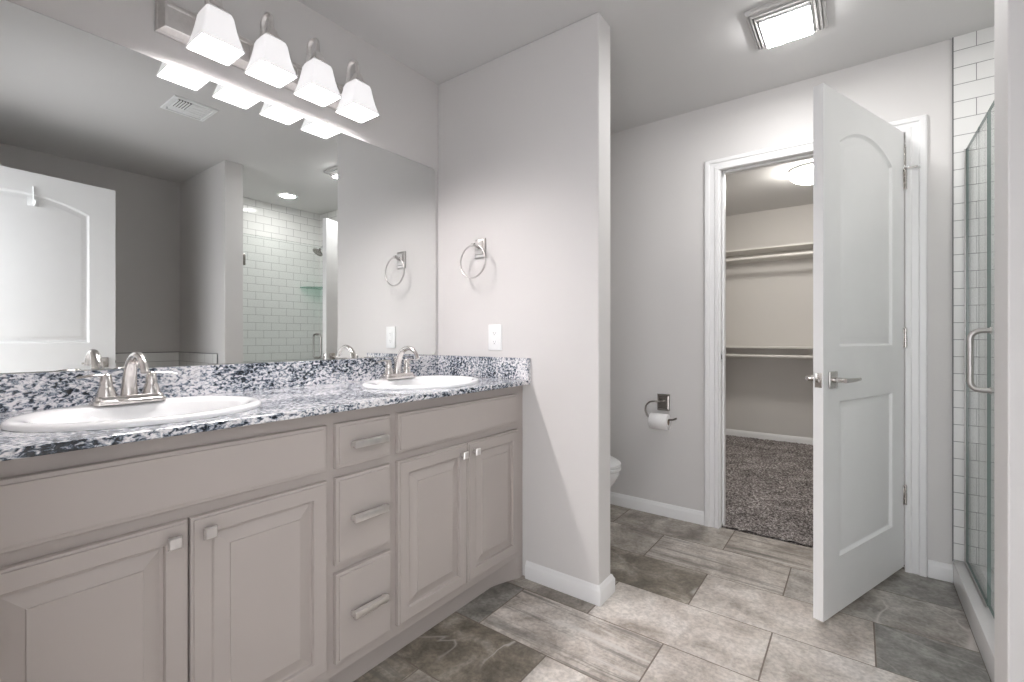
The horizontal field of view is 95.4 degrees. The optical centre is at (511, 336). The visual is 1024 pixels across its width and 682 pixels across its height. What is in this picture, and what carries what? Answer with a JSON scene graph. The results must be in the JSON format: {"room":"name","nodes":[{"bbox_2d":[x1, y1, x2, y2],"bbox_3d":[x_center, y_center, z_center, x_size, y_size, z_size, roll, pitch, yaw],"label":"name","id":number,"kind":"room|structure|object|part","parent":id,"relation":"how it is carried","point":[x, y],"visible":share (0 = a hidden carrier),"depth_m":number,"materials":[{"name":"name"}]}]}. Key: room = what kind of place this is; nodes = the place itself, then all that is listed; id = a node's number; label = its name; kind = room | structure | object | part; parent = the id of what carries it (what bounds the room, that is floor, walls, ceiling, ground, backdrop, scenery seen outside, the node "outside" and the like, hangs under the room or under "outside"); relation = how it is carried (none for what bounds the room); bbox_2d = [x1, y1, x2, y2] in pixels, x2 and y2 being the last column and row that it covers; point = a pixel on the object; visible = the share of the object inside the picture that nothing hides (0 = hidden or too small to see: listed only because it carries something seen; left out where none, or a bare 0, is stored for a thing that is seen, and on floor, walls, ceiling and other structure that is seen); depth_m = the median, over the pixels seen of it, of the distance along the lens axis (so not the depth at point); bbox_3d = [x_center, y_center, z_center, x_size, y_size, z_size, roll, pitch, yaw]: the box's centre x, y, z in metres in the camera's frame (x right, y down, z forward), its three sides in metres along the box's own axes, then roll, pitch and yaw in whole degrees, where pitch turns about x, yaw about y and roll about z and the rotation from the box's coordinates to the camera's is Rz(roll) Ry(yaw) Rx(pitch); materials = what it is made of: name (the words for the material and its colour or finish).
{"room":"bathroom","nodes":[
{"label":"bathroom","id":0,"kind":"room"},
{"bbox_2d":[6,0,437,373],"bbox_3d":[-0.670,-0.119,2.205,0.120,2.440,2.980,0,0,37],"label":"wall","id":1,"kind":"structure","parent":0,"point":[405,100],"depth_m":1.86,"materials":[{"name":"paint"}]},
{"bbox_2d":[0,0,435,373],"bbox_3d":[-0.914,-0.392,1.770,0.005,0.976,1.711,0,0,37],"label":"wall mirror","id":2,"kind":"object","parent":1,"relation":"attached to","point":[171,215],"visible":1,"depth_m":1.53,"materials":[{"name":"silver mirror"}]},
{"bbox_2d":[0,355,437,412],"bbox_3d":[-0.908,0.147,1.767,0.019,0.099,1.749,0,0,37],"label":"backsplash","id":3,"kind":"structure","parent":1,"relation":"attached to","point":[42,390],"depth_m":1.57,"materials":[{"name":"stone"}]},
{"bbox_2d":[155,0,378,122],"bbox_3d":[-0.823,-1.032,1.727,0.204,0.230,0.768,0,0,37],"label":"vanity light","id":4,"kind":"object","parent":1,"relation":"attached to","point":[211,33],"visible":1,"depth_m":1.63,"materials":[{"name":"white glass"}]},
{"bbox_3d":[-0.950,-0.979,1.493,0.129,0.123,0.129,0,0,37],"label":"lamp shade","id":5,"kind":"part","parent":4,"relation":"part of","materials":[{"name":"white glass"}]},
{"bbox_3d":[-0.890,-1.068,1.668,0.124,0.158,0.036,0,0,37],"label":"arm","id":6,"kind":"part","parent":4,"relation":"part of","materials":[{"name":"silver metal"}]},
{"bbox_3d":[-0.845,-0.979,1.634,0.129,0.123,0.129,0,0,37],"label":"lamp shade","id":7,"kind":"part","parent":4,"relation":"part of","materials":[{"name":"white glass"}]},
{"bbox_3d":[-0.786,-1.068,1.809,0.124,0.158,0.036,0,0,37],"label":"arm","id":8,"kind":"part","parent":4,"relation":"part of","materials":[{"name":"silver metal"}]},
{"bbox_3d":[-0.741,-0.979,1.775,0.129,0.123,0.129,0,0,37],"label":"lamp shade","id":9,"kind":"part","parent":4,"relation":"part of","materials":[{"name":"white glass"}]},
{"bbox_3d":[-0.681,-1.068,1.950,0.124,0.158,0.036,0,0,37],"label":"arm","id":10,"kind":"part","parent":4,"relation":"part of","materials":[{"name":"silver metal"}]},
{"bbox_3d":[-0.636,-0.979,1.916,0.129,0.123,0.129,0,0,37],"label":"lamp shade","id":11,"kind":"part","parent":4,"relation":"part of","materials":[{"name":"white glass"}]},
{"bbox_2d":[438,12,609,584],"bbox_3d":[0.016,-0.119,2.244,0.936,2.440,0.117,0,0,37],"label":"wall","id":12,"kind":"structure","parent":0,"point":[524,133],"depth_m":2.08,"materials":[{"name":"paint"}]},
{"bbox_2d":[460,238,485,278],"bbox_3d":[-0.176,-0.381,2.273,0.168,0.201,0.064,0,0,37],"label":"towel ring","id":13,"kind":"object","parent":12,"relation":"attached to","point":[480,244],"visible":1,"depth_m":2.27,"materials":[{"name":"metal"}]},
{"bbox_3d":[-0.159,-0.434,2.289,0.068,0.094,0.017,0,0,37],"label":"wall plate","id":14,"kind":"part","parent":13,"relation":"part of","materials":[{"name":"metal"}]},
{"bbox_2d":[488,324,501,349],"bbox_3d":[-0.083,0.004,2.238,0.080,0.124,0.009,0,0,37],"label":"outlet","id":15,"kind":"object","parent":12,"relation":"attached to","point":[494,331],"visible":1,"depth_m":2.23,"materials":[{"name":"white plastic"}]},
{"bbox_2d":[492,330,496,344],"bbox_3d":[-0.084,0.004,2.236,0.033,0.068,0.004,0,0,37],"label":"receptacle","id":16,"kind":"object","parent":15,"relation":"attached to","point":[494,332],"depth_m":2.23,"materials":[{"name":"white plastic"}]},
{"bbox_2d":[525,560,614,606],"bbox_3d":[0.022,1.062,2.239,0.950,0.077,0.145,0,0,37],"label":"baseboard","id":17,"kind":"structure","parent":12,"relation":"attached to","point":[581,589],"depth_m":1.99,"materials":[{"name":"white paint"}]},
{"bbox_2d":[298,0,993,215],"bbox_3d":[1.414,-1.389,2.413,3.218,0.100,5.800,0,0,37],"label":"ceiling","id":18,"kind":"structure","parent":0,"point":[669,58],"depth_m":2.11,"materials":[{"name":"paint"}]},
{"bbox_2d":[745,0,827,49],"bbox_3d":[1.156,-1.314,1.959,0.272,0.050,0.294,0,0,37],"label":"ceiling light","id":19,"kind":"object","parent":18,"relation":"attached to","point":[777,22],"visible":1,"depth_m":1.92,"materials":[{"name":"brushed nickel metal"},{"name":"frosted white glass"}]},
{"bbox_2d":[789,162,812,184],"bbox_3d":[2.389,-1.282,3.707,0.324,0.114,0.324,0,0,37],"label":"dome light","id":20,"kind":"object","parent":18,"relation":"attached to","point":[802,174],"visible":0.52,"depth_m":3.66,"materials":[{"name":"white glass"}]},
{"bbox_2d":[353,435,990,681],"bbox_3d":[1.147,1.118,2.063,2.988,0.066,6.480,0,0,37],"label":"floor","id":21,"kind":"structure","parent":0,"point":[690,602],"depth_m":1.81,"materials":[{"name":"tile"}]},
{"bbox_2d":[0,386,521,681],"bbox_3d":[-0.672,0.659,1.597,0.595,0.884,1.738,0,0,37],"label":"vanity cabinet","id":22,"kind":"object","parent":21,"relation":"on","point":[318,548],"visible":0.99,"depth_m":1.18,"materials":[{"name":"beige paint"}]},
{"bbox_3d":[-0.844,0.689,0.927,0.019,0.548,0.342,0,0,37],"label":"cabinet door","id":23,"kind":"part","parent":22,"relation":"part of","materials":[{"name":"beige paint"}]},
{"bbox_3d":[-0.743,0.453,1.024,0.026,0.026,0.026,0,0,37],"label":"knob","id":24,"kind":"part","parent":22,"relation":"part of","materials":[{"name":"silver metal"}]},
{"bbox_3d":[-0.702,0.453,1.081,0.026,0.026,0.026,0,0,37],"label":"knob","id":25,"kind":"part","parent":22,"relation":"part of","materials":[{"name":"silver metal"}]},
{"bbox_3d":[-0.637,0.689,1.206,0.019,0.548,0.344,0,0,37],"label":"cabinet door","id":26,"kind":"part","parent":22,"relation":"part of","materials":[{"name":"beige paint"}]},
{"bbox_2d":[0,355,530,460],"bbox_3d":[-0.675,0.157,1.594,0.599,0.119,1.749,0,0,37],"label":"countertop","id":27,"kind":"structure","parent":22,"relation":"on","point":[293,389],"depth_m":1.50,"materials":[{"name":"stone"}]},
{"bbox_2d":[76,352,176,405],"bbox_3d":[-1.061,0.112,1.281,0.180,0.142,0.184,0,0,-14],"label":"faucet","id":28,"kind":"object","parent":27,"relation":"on","point":[106,394],"visible":1,"depth_m":1.28,"materials":[{"name":"silver metal"}]},
{"bbox_3d":[-1.111,0.106,1.234,0.019,0.012,0.064,0,0,37],"label":"handle lever","id":29,"kind":"part","parent":28,"relation":"part of","materials":[{"name":"silver metal"}]},
{"bbox_3d":[-1.095,0.132,1.257,0.045,0.065,0.045,0,0,37],"label":"handle","id":30,"kind":"part","parent":28,"relation":"part of","materials":[{"name":"silver metal"}]},
{"bbox_3d":[-1.065,0.172,1.297,0.060,0.022,0.164,0,0,37],"label":"plate","id":31,"kind":"part","parent":28,"relation":"part of","materials":[{"name":"silver metal"}]},
{"bbox_3d":[-1.017,0.103,1.262,0.155,0.124,0.041,0,0,37],"label":"spout","id":32,"kind":"part","parent":28,"relation":"part of","materials":[{"name":"silver metal"}]},
{"bbox_3d":[-1.035,0.132,1.337,0.045,0.065,0.045,0,0,37],"label":"handle","id":33,"kind":"part","parent":28,"relation":"part of","materials":[{"name":"silver metal"}]},
{"bbox_3d":[-1.018,0.106,1.359,0.019,0.012,0.064,0,0,37],"label":"handle lever","id":34,"kind":"part","parent":28,"relation":"part of","materials":[{"name":"silver metal"}]},
{"bbox_2d":[0,396,260,431],"bbox_3d":[-0.935,0.261,1.203,0.433,0.156,0.523,0,0,37],"label":"sink","id":35,"kind":"object","parent":27,"relation":"in","point":[172,409],"visible":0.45,"depth_m":1.19,"materials":[{"name":"white ceramic"}]},
{"bbox_2d":[376,346,419,379],"bbox_3d":[-0.499,0.112,2.037,0.180,0.142,0.184,0,0,-14],"label":"faucet","id":36,"kind":"object","parent":27,"relation":"on","point":[398,373],"visible":1,"depth_m":2.03,"materials":[{"name":"silver metal"}]},
{"bbox_3d":[-0.533,0.132,2.013,0.045,0.065,0.045,0,0,37],"label":"handle","id":37,"kind":"part","parent":36,"relation":"part of","materials":[{"name":"silver metal"}]},
{"bbox_3d":[-0.503,0.172,2.053,0.060,0.022,0.164,0,0,37],"label":"plate","id":38,"kind":"part","parent":36,"relation":"part of","materials":[{"name":"silver metal"}]},
{"bbox_3d":[-0.456,0.103,2.018,0.155,0.124,0.041,0,0,37],"label":"spout","id":39,"kind":"part","parent":36,"relation":"part of","materials":[{"name":"silver metal"}]},
{"bbox_3d":[-0.473,0.132,2.093,0.045,0.065,0.045,0,0,37],"label":"handle","id":40,"kind":"part","parent":36,"relation":"part of","materials":[{"name":"silver metal"}]},
{"bbox_2d":[362,375,479,389],"bbox_3d":[-0.373,0.261,1.959,0.433,0.156,0.523,0,0,37],"label":"sink","id":41,"kind":"object","parent":27,"relation":"in","point":[429,381],"visible":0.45,"depth_m":1.99,"materials":[{"name":"white ceramic"}]},
{"bbox_3d":[-0.460,0.829,1.445,0.019,0.266,0.199,0,0,37],"label":"drawer","id":42,"kind":"part","parent":22,"relation":"part of","materials":[{"name":"beige paint"}]},
{"bbox_3d":[-0.460,0.543,1.445,0.019,0.257,0.199,0,0,37],"label":"drawer","id":43,"kind":"part","parent":22,"relation":"part of","materials":[{"name":"beige paint"}]},
{"bbox_3d":[-0.460,0.322,1.445,0.019,0.132,0.199,0,0,37],"label":"drawer","id":44,"kind":"part","parent":22,"relation":"part of","materials":[{"name":"beige paint"}]},
{"bbox_3d":[-0.436,0.830,1.438,0.026,0.021,0.124,0,0,37],"label":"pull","id":45,"kind":"part","parent":22,"relation":"part of","materials":[{"name":"silver metal"}]},
{"bbox_3d":[-0.436,0.544,1.438,0.026,0.021,0.124,0,0,37],"label":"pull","id":46,"kind":"part","parent":22,"relation":"part of","materials":[{"name":"silver metal"}]},
{"bbox_3d":[-0.436,0.323,1.438,0.026,0.021,0.124,0,0,37],"label":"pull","id":47,"kind":"part","parent":22,"relation":"part of","materials":[{"name":"silver metal"}]},
{"bbox_3d":[-0.281,0.689,1.685,0.019,0.548,0.340,0,0,37],"label":"cabinet door","id":48,"kind":"part","parent":22,"relation":"part of","materials":[{"name":"beige paint"}]},
{"bbox_3d":[-0.182,0.453,1.780,0.026,0.026,0.026,0,0,37],"label":"knob","id":49,"kind":"part","parent":22,"relation":"part of","materials":[{"name":"silver metal"}]},
{"bbox_3d":[-0.140,0.453,1.837,0.026,0.026,0.026,0,0,37],"label":"knob","id":50,"kind":"part","parent":22,"relation":"part of","materials":[{"name":"silver metal"}]},
{"bbox_3d":[-0.077,0.689,1.960,0.019,0.548,0.338,0,0,37],"label":"cabinet door","id":51,"kind":"part","parent":22,"relation":"part of","materials":[{"name":"beige paint"}]},
{"bbox_2d":[610,456,620,486],"bbox_3d":[0.283,0.733,2.748,0.747,0.735,0.435,0,0,37],"label":"toilet","id":52,"kind":"object","parent":21,"relation":"on","point":[615,464],"visible":0.14,"depth_m":2.52,"materials":[{"name":"white ceramic"}]},
{"bbox_3d":[0.375,0.724,2.680,0.518,0.019,0.366,0,0,37],"label":"seat","id":53,"kind":"part","parent":52,"relation":"part of","materials":[{"name":"white plastic"}]},
{"bbox_3d":[0.375,0.698,2.680,0.516,0.026,0.366,0,0,37],"label":"lid","id":54,"kind":"part","parent":52,"relation":"part of","materials":[{"name":"white plastic"}]},
{"bbox_2d":[953,561,993,681],"bbox_3d":[1.671,1.051,1.574,0.125,0.100,1.185,0,0,37],"label":"shower curb","id":55,"kind":"object","parent":21,"relation":"on","point":[980,619],"visible":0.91,"depth_m":1.75,"materials":[{"name":"white stone"}]},
{"bbox_2d":[964,113,992,608],"bbox_3d":[1.885,0.086,1.888,0.020,1.830,0.424,0,0,37],"label":"glass screen","id":56,"kind":"object","parent":55,"relation":"on","point":[967,152],"visible":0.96,"depth_m":2.06,"materials":[{"name":"glass"}]},
{"bbox_2d":[726,204,812,437],"bbox_3d":[3.322,-0.119,4.545,2.502,2.440,0.100,0,0,37],"label":"wall","id":57,"kind":"structure","parent":0,"point":[769,303],"depth_m":4.93,"materials":[{"name":"paint"}]},
{"bbox_2d":[726,242,812,264],"bbox_3d":[3.201,-0.837,4.382,2.300,0.135,0.305,0,0,37],"label":"closet shelf","id":58,"kind":"object","parent":57,"relation":"attached to","point":[798,250],"visible":0.17,"depth_m":4.79,"materials":[{"name":"white wood"}]},
{"bbox_3d":[3.131,-0.806,4.288,2.263,0.033,0.033,0,0,37],"label":"hanging rod","id":59,"kind":"part","parent":58,"relation":"part of","materials":[{"name":"white metal"}]},
{"bbox_2d":[726,346,812,358],"bbox_3d":[3.201,0.169,4.382,2.300,0.135,0.305,0,0,37],"label":"closet shelf","id":60,"kind":"object","parent":57,"relation":"attached to","point":[793,352],"visible":0.22,"depth_m":4.79,"materials":[{"name":"white wood"}]},
{"bbox_3d":[3.131,0.199,4.288,2.263,0.033,0.033,0,0,37],"label":"hanging rod","id":61,"kind":"part","parent":60,"relation":"part of","materials":[{"name":"white metal"}]},
{"bbox_2d":[726,429,812,444],"bbox_3d":[2.526,1.062,3.474,2.301,0.077,2.570,0,0,37],"label":"baseboard","id":62,"kind":"structure","parent":57,"relation":"attached to","point":[740,433],"depth_m":4.91,"materials":[{"name":"white paint"}]},
{"bbox_2d":[610,26,993,570],"bbox_3d":[1.495,-0.119,2.522,3.218,2.440,0.128,0,0,37],"label":"wall","id":63,"kind":"structure","parent":0,"point":[657,167],"depth_m":2.57,"materials":[{"name":"paint"}]},
{"bbox_2d":[610,492,703,524],"bbox_3d":[0.693,1.062,3.039,1.074,0.077,0.014,0,0,37],"label":"baseboard","id":64,"kind":"structure","parent":63,"relation":"attached to","point":[645,505],"depth_m":2.88,"materials":[{"name":"white paint"}]},
{"bbox_2d":[645,394,676,420],"bbox_3d":[0.915,0.429,2.836,0.196,0.150,0.076,0,0,37],"label":"paper holder","id":65,"kind":"object","parent":63,"relation":"attached to","point":[663,400],"visible":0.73,"depth_m":2.85,"materials":[{"name":"grey metal"}]},
{"bbox_2d":[648,413,670,429],"bbox_3d":[0.891,0.511,2.814,0.108,0.094,0.095,0,0,37],"label":"toilet roll","id":66,"kind":"object","parent":65,"relation":"hanging from","point":[655,420],"visible":0.98,"depth_m":2.78,"materials":[{"name":"paper"}]},
{"bbox_3d":[0.929,0.404,2.862,0.076,0.100,0.017,0,0,37],"label":"wall plate","id":67,"kind":"part","parent":65,"relation":"part of","materials":[{"name":"grey metal"}]},
{"bbox_2d":[704,114,926,576],"bbox_3d":[1.549,0.041,2.475,0.973,2.119,0.140,0,0,37],"label":"door frame","id":68,"kind":"structure","parent":63,"relation":"attached to","point":[914,128],"depth_m":2.22,"materials":[{"name":"white paint"}]},
{"bbox_2d":[805,83,920,621],"bbox_3d":[1.502,0.060,1.988,0.826,2.032,0.152,0,0,-33],"label":"door","id":69,"kind":"structure","parent":63,"relation":"in","point":[860,176],"depth_m":1.90,"materials":[{"name":"white paint"}]},
{"bbox_3d":[1.239,0.166,1.878,0.130,0.020,0.053,0,0,-33],"label":"lever","id":70,"kind":"part","parent":69,"relation":"part of","materials":[{"name":"silver metal"}]},
{"bbox_3d":[1.159,0.166,1.767,0.009,0.056,0.025,0,0,-33],"label":"latch plate","id":71,"kind":"part","parent":69,"relation":"part of","materials":[{"name":"silver metal"}]},
{"bbox_3d":[1.293,0.166,1.794,0.130,0.020,0.053,0,0,-33],"label":"lever","id":72,"kind":"part","parent":69,"relation":"part of","materials":[{"name":"silver metal"}]},
{"bbox_3d":[1.841,-0.849,2.180,0.012,0.100,0.007,0,0,-33],"label":"hinge rod","id":73,"kind":"part","parent":69,"relation":"part of","materials":[{"name":"silver metal"}]},
{"bbox_2d":[927,559,952,582],"bbox_3d":[1.940,1.062,2.112,0.084,0.077,0.014,0,0,37],"label":"baseboard","id":74,"kind":"structure","parent":63,"relation":"attached to","point":[942,571],"depth_m":2.11,"materials":[{"name":"white paint"}]},
{"bbox_2d":[952,37,953,560],"bbox_3d":[1.976,-0.166,2.089,0.004,2.346,0.010,0,0,37],"label":"edging","id":75,"kind":"object","parent":63,"relation":"attached to","point":[952,37],"visible":1,"depth_m":2.08,"materials":[{"name":"silver metal"}]},
{"bbox_2d":[994,0,1023,681],"bbox_3d":[1.541,-0.119,0.850,0.910,2.440,0.132,0,0,37],"label":"wall","id":76,"kind":"structure","parent":0,"point":[1008,14],"depth_m":1.07,"materials":[{"name":"paint"}]},
{"bbox_3d":[1.607,-0.119,0.887,0.832,2.440,0.008,0,0,37],"label":"wall","id":77,"kind":"structure","parent":0,"visible":0},
{"bbox_2d":[967,101,993,617],"bbox_3d":[1.533,0.080,1.414,0.138,1.818,0.746,0,0,37],"label":"shower door","id":78,"kind":"structure","parent":77,"relation":"attached to","point":[970,337],"depth_m":1.71,"materials":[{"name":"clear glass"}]},
{"bbox_3d":[1.713,0.086,1.657,0.138,0.240,0.026,0,0,37],"label":"handle","id":79,"kind":"part","parent":78,"relation":"part of","materials":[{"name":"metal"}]},
{"bbox_3d":[1.534,0.080,1.415,0.010,1.818,0.743,0,0,37],"label":"glass pane","id":80,"kind":"part","parent":78,"relation":"part of","materials":[{"name":"clear glass"}]}
]}

